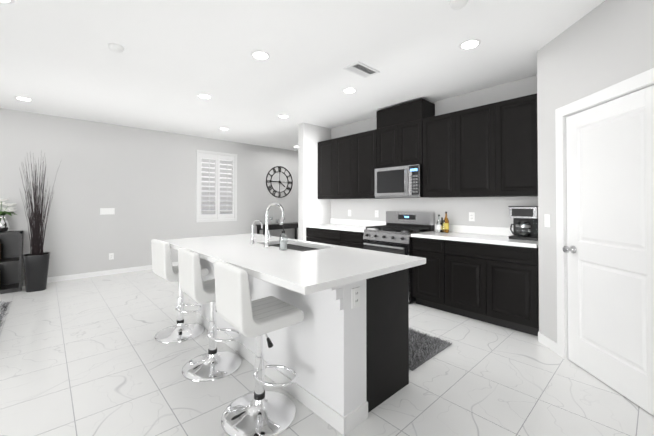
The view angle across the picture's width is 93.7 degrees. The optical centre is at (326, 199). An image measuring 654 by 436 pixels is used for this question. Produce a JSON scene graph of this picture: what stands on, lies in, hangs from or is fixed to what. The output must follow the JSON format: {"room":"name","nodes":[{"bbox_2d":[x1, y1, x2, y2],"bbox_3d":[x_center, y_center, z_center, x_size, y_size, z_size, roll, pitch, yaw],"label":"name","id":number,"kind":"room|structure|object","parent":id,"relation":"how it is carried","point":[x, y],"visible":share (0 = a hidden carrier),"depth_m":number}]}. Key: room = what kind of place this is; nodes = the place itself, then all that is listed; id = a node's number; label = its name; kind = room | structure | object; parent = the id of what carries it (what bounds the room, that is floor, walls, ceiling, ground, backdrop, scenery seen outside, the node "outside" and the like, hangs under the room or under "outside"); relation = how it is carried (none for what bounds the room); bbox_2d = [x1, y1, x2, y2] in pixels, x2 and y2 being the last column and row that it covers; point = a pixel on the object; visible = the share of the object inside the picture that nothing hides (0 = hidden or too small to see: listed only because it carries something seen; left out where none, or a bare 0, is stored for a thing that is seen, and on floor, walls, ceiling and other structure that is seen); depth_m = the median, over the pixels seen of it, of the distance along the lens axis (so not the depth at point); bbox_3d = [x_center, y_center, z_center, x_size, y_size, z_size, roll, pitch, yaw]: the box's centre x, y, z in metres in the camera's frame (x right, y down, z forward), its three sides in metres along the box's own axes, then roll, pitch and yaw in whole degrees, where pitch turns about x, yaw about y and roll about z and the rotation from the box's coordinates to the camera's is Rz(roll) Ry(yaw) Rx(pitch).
{"room":"kitchen","nodes":[
{"label":"kitchen","id":0,"kind":"room"},
{"bbox_2d":[0,108,297,279],"bbox_3d":[-4.553,-0.018,5.175,11.800,2.760,0.150,1,-1,-43],"label":"wall","id":1,"kind":"structure","parent":0,"point":[142,182],"depth_m":5.69},
{"bbox_2d":[23,262,177,285],"bbox_3d":[-4.534,1.316,5.066,11.300,0.090,0.012,1,-1,-43],"label":"baseboard","id":2,"kind":"structure","parent":1,"relation":"attached to","point":[148,267],"depth_m":5.48},
{"bbox_2d":[100,208,114,214],"bbox_3d":[-3.994,0.210,5.578,0.209,0.110,0.010,1,-1,-43],"label":"light switch","id":3,"kind":"object","parent":1,"relation":"attached to","point":[104,211],"visible":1,"depth_m":5.56},
{"bbox_2d":[109,253,113,259],"bbox_3d":[-3.947,1.032,5.613,0.072,0.116,0.010,1,-1,-43],"label":"outlet","id":4,"kind":"object","parent":1,"relation":"attached to","point":[111,255],"visible":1,"depth_m":5.61},
{"bbox_2d":[196,150,236,222],"bbox_3d":[-2.581,-0.246,7.066,1.630,2.370,0.365,1,-1,-43],"label":"window shutters","id":5,"kind":"object","parent":1,"relation":"attached to","point":[216,186],"visible":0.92,"depth_m":6.98},
{"bbox_2d":[266,166,292,197],"bbox_3d":[-1.247,-0.475,8.100,0.830,0.830,0.030,1,-1,-43],"label":"clock","id":6,"kind":"object","parent":1,"relation":"attached to","point":[275,191],"visible":0.98,"depth_m":8.08},
{"bbox_2d":[0,0,604,150],"bbox_3d":[-0.876,-1.467,1.201,11.800,0.050,11.100,1,-1,-43],"label":"ceiling","id":7,"kind":"structure","parent":0,"point":[163,69],"depth_m":3.06},
{"bbox_2d":[0,0,14,3],"bbox_3d":[-2.310,-1.428,2.137,0.190,0.005,0.190,1,-1,-43],"label":"recessed light","id":8,"kind":"object","parent":7,"relation":"in","point":[8,1],"visible":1,"depth_m":2.20},
{"bbox_2d":[14,96,32,100],"bbox_3d":[-4.212,-1.404,4.260,0.190,0.005,0.190,1,-1,-43],"label":"recessed light","id":9,"kind":"object","parent":7,"relation":"in","point":[23,98],"visible":1,"depth_m":4.24},
{"bbox_2d":[108,43,123,52],"bbox_3d":[-1.956,-1.406,2.844,0.123,0.034,0.123,1,-1,-43],"label":"smoke detector","id":10,"kind":"object","parent":7,"relation":"attached to","point":[114,47],"visible":1,"depth_m":2.82},
{"bbox_2d":[197,94,211,98],"bbox_3d":[-1.661,-1.405,4.163,0.190,0.005,0.190,1,-1,-43],"label":"recessed light","id":11,"kind":"object","parent":7,"relation":"in","point":[206,96],"visible":1,"depth_m":4.16},
{"bbox_2d":[251,50,269,59],"bbox_3d":[-0.654,-1.418,3.010,0.190,0.005,0.190,1,-1,-43],"label":"recessed light","id":12,"kind":"object","parent":7,"relation":"in","point":[261,55],"visible":1,"depth_m":3.00},
{"bbox_2d":[342,88,356,92],"bbox_3d":[0.290,-1.408,3.949,0.190,0.005,0.190,1,-1,-43],"label":"recessed light","id":13,"kind":"object","parent":7,"relation":"in","point":[349,90],"visible":1,"depth_m":3.94},
{"bbox_2d":[343,61,379,77],"bbox_3d":[0.379,-1.411,3.336,0.360,0.012,0.210,1,-1,-43],"label":"ceiling vent","id":14,"kind":"object","parent":7,"relation":"in","point":[361,69],"visible":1,"depth_m":3.33},
{"bbox_2d":[450,0,467,9],"bbox_3d":[0.948,-1.413,2.202,0.123,0.034,0.123,1,-1,-43],"label":"smoke detector","id":15,"kind":"object","parent":7,"relation":"attached to","point":[457,4],"visible":0.98,"depth_m":2.19},
{"bbox_2d":[458,39,480,49],"bbox_3d":[1.305,-1.420,2.803,0.190,0.005,0.190,1,-1,-43],"label":"recessed light","id":16,"kind":"object","parent":7,"relation":"in","point":[469,44],"visible":1,"depth_m":2.80},
{"bbox_2d":[298,123,330,240],"bbox_3d":[0.422,-0.004,6.387,2.440,2.760,0.150,1,-1,-43],"label":"wall","id":17,"kind":"structure","parent":0,"point":[313,209],"depth_m":5.62},
{"bbox_2d":[0,269,653,435],"bbox_3d":[-0.876,1.343,1.170,11.800,0.050,11.100,1,-1,-43],"label":"floor","id":18,"kind":"structure","parent":0,"point":[91,356],"depth_m":2.23},
{"bbox_2d":[0,300,11,331],"bbox_3d":[-4.291,1.313,2.311,2.524,0.034,2.352,1,-1,-43],"label":"shag rug","id":19,"kind":"object","parent":18,"relation":"on","point":[3,306],"visible":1,"depth_m":3.66},
{"bbox_2d":[0,230,22,293],"bbox_3d":[-4.949,0.914,4.414,0.800,0.880,0.384,1,-1,-43],"label":"bookcase","id":20,"kind":"object","parent":18,"relation":"on","point":[11,262],"visible":0.96,"depth_m":4.68},
{"bbox_2d":[0,199,16,231],"bbox_3d":[-4.832,0.227,4.514,0.402,0.494,0.363,1,-1,-43],"label":"vase","id":21,"kind":"object","parent":20,"relation":"on","point":[4,224],"visible":1,"depth_m":4.52},
{"bbox_2d":[19,153,61,291],"bbox_3d":[-4.338,0.311,4.642,0.472,2.090,0.483,1,-1,-43],"label":"planter","id":22,"kind":"object","parent":18,"relation":"on","point":[36,263],"visible":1,"depth_m":4.58},
{"bbox_2d":[151,239,208,342],"bbox_3d":[-1.468,0.867,3.080,0.451,0.945,0.467,1,-1,-43],"label":"stool","id":23,"kind":"object","parent":18,"relation":"on","point":[167,270],"visible":0.85,"depth_m":2.97},
{"bbox_2d":[178,248,241,381],"bbox_3d":[-0.914,0.860,2.462,0.454,0.945,0.467,1,-1,-43],"label":"stool","id":24,"kind":"object","parent":18,"relation":"on","point":[213,364],"visible":0.88,"depth_m":2.36},
{"bbox_2d":[214,260,303,435],"bbox_3d":[-0.415,0.854,1.895,0.457,0.945,0.467,1,-1,-43],"label":"stool","id":25,"kind":"object","parent":18,"relation":"on","point":[259,411],"visible":1,"depth_m":1.81},
{"bbox_2d":[256,222,297,238],"bbox_3d":[-1.180,1.003,7.886,1.250,0.780,0.382,1,-1,-43],"label":"console table","id":26,"kind":"object","parent":18,"relation":"on","point":[275,226],"visible":0.44,"depth_m":7.62},
{"bbox_2d":[197,257,408,434],"bbox_3d":[-0.445,0.896,2.769,0.785,0.879,2.266,1,-1,-43],"label":"kitchen island","id":27,"kind":"object","parent":18,"relation":"on","point":[341,349],"depth_m":1.96},
{"bbox_2d":[164,233,425,296],"bbox_3d":[-0.525,0.435,2.680,1.090,0.040,2.430,1,-1,-43],"label":"island countertop","id":28,"kind":"structure","parent":27,"relation":"on","point":[303,271],"depth_m":2.07},
{"bbox_2d":[251,220,262,243],"bbox_3d":[-0.664,0.304,2.935,0.123,0.226,0.064,1,-1,-43],"label":"tap","id":29,"kind":"object","parent":28,"relation":"on","point":[252,241],"visible":1,"depth_m":2.91},
{"bbox_2d":[264,203,283,246],"bbox_3d":[-0.462,0.219,2.753,0.216,0.391,0.108,1,-1,-43],"label":"faucet","id":30,"kind":"object","parent":28,"relation":"on","point":[267,237],"visible":1,"depth_m":2.71},
{"bbox_2d":[279,226,287,249],"bbox_3d":[-0.358,0.314,2.543,0.074,0.197,0.068,1,-1,-43],"label":"soap dispenser","id":31,"kind":"object","parent":28,"relation":"on","point":[283,245],"visible":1,"depth_m":2.53},
{"bbox_2d":[273,241,316,248],"bbox_3d":[-0.316,0.551,2.851,0.394,0.212,0.784,1,-1,-43],"label":"sink","id":32,"kind":"object","parent":28,"relation":"in","point":[290,243],"depth_m":3.01},
{"bbox_2d":[305,226,340,245],"bbox_3d":[0.148,0.927,5.419,0.617,0.875,0.877,1,-1,-43],"label":"base cabinet","id":33,"kind":"object","parent":18,"relation":"on","point":[333,237],"depth_m":5.18},
{"bbox_2d":[313,222,372,233],"bbox_3d":[0.314,0.467,5.229,0.637,0.039,1.389,1,-1,-43],"label":"countertop","id":34,"kind":"structure","parent":33,"relation":"on","point":[333,225],"depth_m":5.16},
{"bbox_2d":[341,230,364,248],"bbox_3d":[0.618,0.922,4.909,0.617,0.875,0.510,1,-1,-43],"label":"base cabinet","id":35,"kind":"object","parent":18,"relation":"on","point":[349,238],"depth_m":4.72},
{"bbox_2d":[363,211,433,303],"bbox_3d":[1.007,0.764,4.395,0.708,1.180,0.760,1,-1,-43],"label":"range","id":36,"kind":"object","parent":18,"relation":"on","point":[395,232],"visible":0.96,"depth_m":4.29},
{"bbox_2d":[412,238,440,309],"bbox_3d":[1.466,0.911,3.989,0.617,0.875,0.440,1,-1,-43],"label":"base cabinet","id":37,"kind":"object","parent":18,"relation":"on","point":[426,278],"depth_m":3.79},
{"bbox_2d":[409,327,451,370],"bbox_3d":[0.337,1.332,3.233,0.684,0.018,1.711,1,-1,-43],"label":"kitchen rug","id":38,"kind":"object","parent":18,"relation":"on","point":[424,348],"visible":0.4,"depth_m":2.75},
{"bbox_2d":[441,238,538,335],"bbox_3d":[1.929,0.906,3.486,0.617,0.875,0.927,1,-1,-43],"label":"base cabinet","id":39,"kind":"object","parent":18,"relation":"on","point":[488,274],"depth_m":3.24},
{"bbox_2d":[411,230,537,249],"bbox_3d":[1.772,0.450,3.647,0.637,0.039,1.369,1,-1,-43],"label":"countertop","id":40,"kind":"structure","parent":39,"relation":"on","point":[489,239],"depth_m":3.50},
{"bbox_2d":[436,212,452,232],"bbox_3d":[1.550,0.295,4.098,0.140,0.280,0.200,1,-1,-43],"label":"bottles","id":41,"kind":"object","parent":40,"relation":"on","point":[443,226],"visible":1,"depth_m":4.07},
{"bbox_2d":[509,206,537,240],"bbox_3d":[2.174,0.246,3.362,0.260,0.360,0.271,1,-1,-43],"label":"coffee maker","id":42,"kind":"object","parent":40,"relation":"on","point":[525,223],"visible":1,"depth_m":3.31},
{"bbox_2d":[331,75,537,230],"bbox_3d":[1.354,-0.023,4.668,0.120,2.760,3.700,1,-1,-43],"label":"wall","id":43,"kind":"structure","parent":0,"point":[491,211],"depth_m":4.15},
{"bbox_2d":[318,139,333,198],"bbox_3d":[0.107,-0.549,5.678,0.346,1.065,0.463,1,-1,-43],"label":"upper cabinet","id":44,"kind":"object","parent":43,"relation":"attached to","point":[325,149],"depth_m":5.55},
{"bbox_2d":[334,134,353,198],"bbox_3d":[0.420,-0.553,5.339,0.346,1.065,0.461,1,-1,-43],"label":"upper cabinet","id":45,"kind":"object","parent":43,"relation":"attached to","point":[343,146],"depth_m":5.22},
{"bbox_2d":[354,129,381,198],"bbox_3d":[0.733,-0.557,4.999,0.346,1.065,0.463,1,-1,-43],"label":"upper cabinet","id":46,"kind":"object","parent":43,"relation":"attached to","point":[365,143],"depth_m":4.88},
{"bbox_2d":[376,105,397,168],"bbox_3d":[1.021,-0.923,4.690,0.346,0.890,0.388,1,-1,-43],"label":"upper cabinet","id":47,"kind":"object","parent":43,"relation":"attached to","point":[387,119],"depth_m":4.56},
{"bbox_2d":[398,99,434,165],"bbox_3d":[1.284,-0.926,4.405,0.346,0.890,0.388,1,-1,-43],"label":"upper cabinet","id":48,"kind":"object","parent":43,"relation":"attached to","point":[410,114],"depth_m":4.28},
{"bbox_2d":[375,164,425,197],"bbox_3d":[1.112,-0.254,4.502,0.458,0.438,0.756,1,-1,-43],"label":"microwave","id":49,"kind":"object","parent":48,"relation":"attached to","point":[400,182],"visible":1,"depth_m":4.34},
{"bbox_2d":[330,218,512,233],"bbox_3d":[1.266,0.392,4.651,0.020,0.099,3.530,1,-1,-43],"label":"backsplash","id":50,"kind":"structure","parent":43,"relation":"attached to","point":[344,222],"depth_m":4.06},
{"bbox_2d":[422,112,453,196],"bbox_3d":[1.570,-0.567,4.090,0.346,1.065,0.456,1,-1,-43],"label":"upper cabinet","id":51,"kind":"object","parent":43,"relation":"attached to","point":[437,131],"depth_m":3.97},
{"bbox_2d":[469,212,474,220],"bbox_3d":[1.885,0.219,3.993,0.010,0.116,0.072,1,-1,-43],"label":"electrical outlet","id":52,"kind":"object","parent":43,"relation":"attached to","point":[471,216],"visible":1,"depth_m":3.99},
{"bbox_2d":[454,103,493,196],"bbox_3d":[1.879,-0.571,3.756,0.346,1.065,0.455,1,-1,-43],"label":"upper cabinet","id":53,"kind":"object","parent":43,"relation":"attached to","point":[489,150],"depth_m":3.64},
{"bbox_2d":[494,93,537,196],"bbox_3d":[2.187,-0.574,3.421,0.346,1.065,0.456,1,-1,-43],"label":"upper cabinet","id":54,"kind":"object","parent":43,"relation":"attached to","point":[515,120],"depth_m":3.32},
{"bbox_2d":[537,0,653,342],"bbox_3d":[2.085,-0.077,-0.197,4.773,2.760,4.687,1,-1,-43],"label":"wall","id":55,"kind":"structure","parent":0,"point":[605,44],"depth_m":2.50},
{"bbox_2d":[544,214,549,226],"bbox_3d":[2.003,0.189,2.789,0.010,0.115,0.070,0,-1,1],"label":"light switch","id":56,"kind":"object","parent":55,"relation":"attached to","point":[546,220],"visible":1,"depth_m":2.78},
{"bbox_2d":[555,68,653,359],"bbox_3d":[2.045,0.268,2.180,0.137,2.123,0.957,0,-1,1],"label":"door frame","id":57,"kind":"structure","parent":55,"relation":"attached to","point":[643,80],"depth_m":2.58},
{"bbox_2d":[566,85,653,415],"bbox_3d":[2.018,0.311,2.180,0.036,2.020,0.769,0,-1,1],"label":"pantry door","id":58,"kind":"structure","parent":55,"relation":"in","point":[610,193],"depth_m":2.14},
{"bbox_2d":[563,246,575,252],"bbox_3d":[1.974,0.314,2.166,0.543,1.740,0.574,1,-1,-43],"label":"door knob","id":59,"kind":"object","parent":58,"relation":"attached to","point":[567,249],"depth_m":2.48}
]}

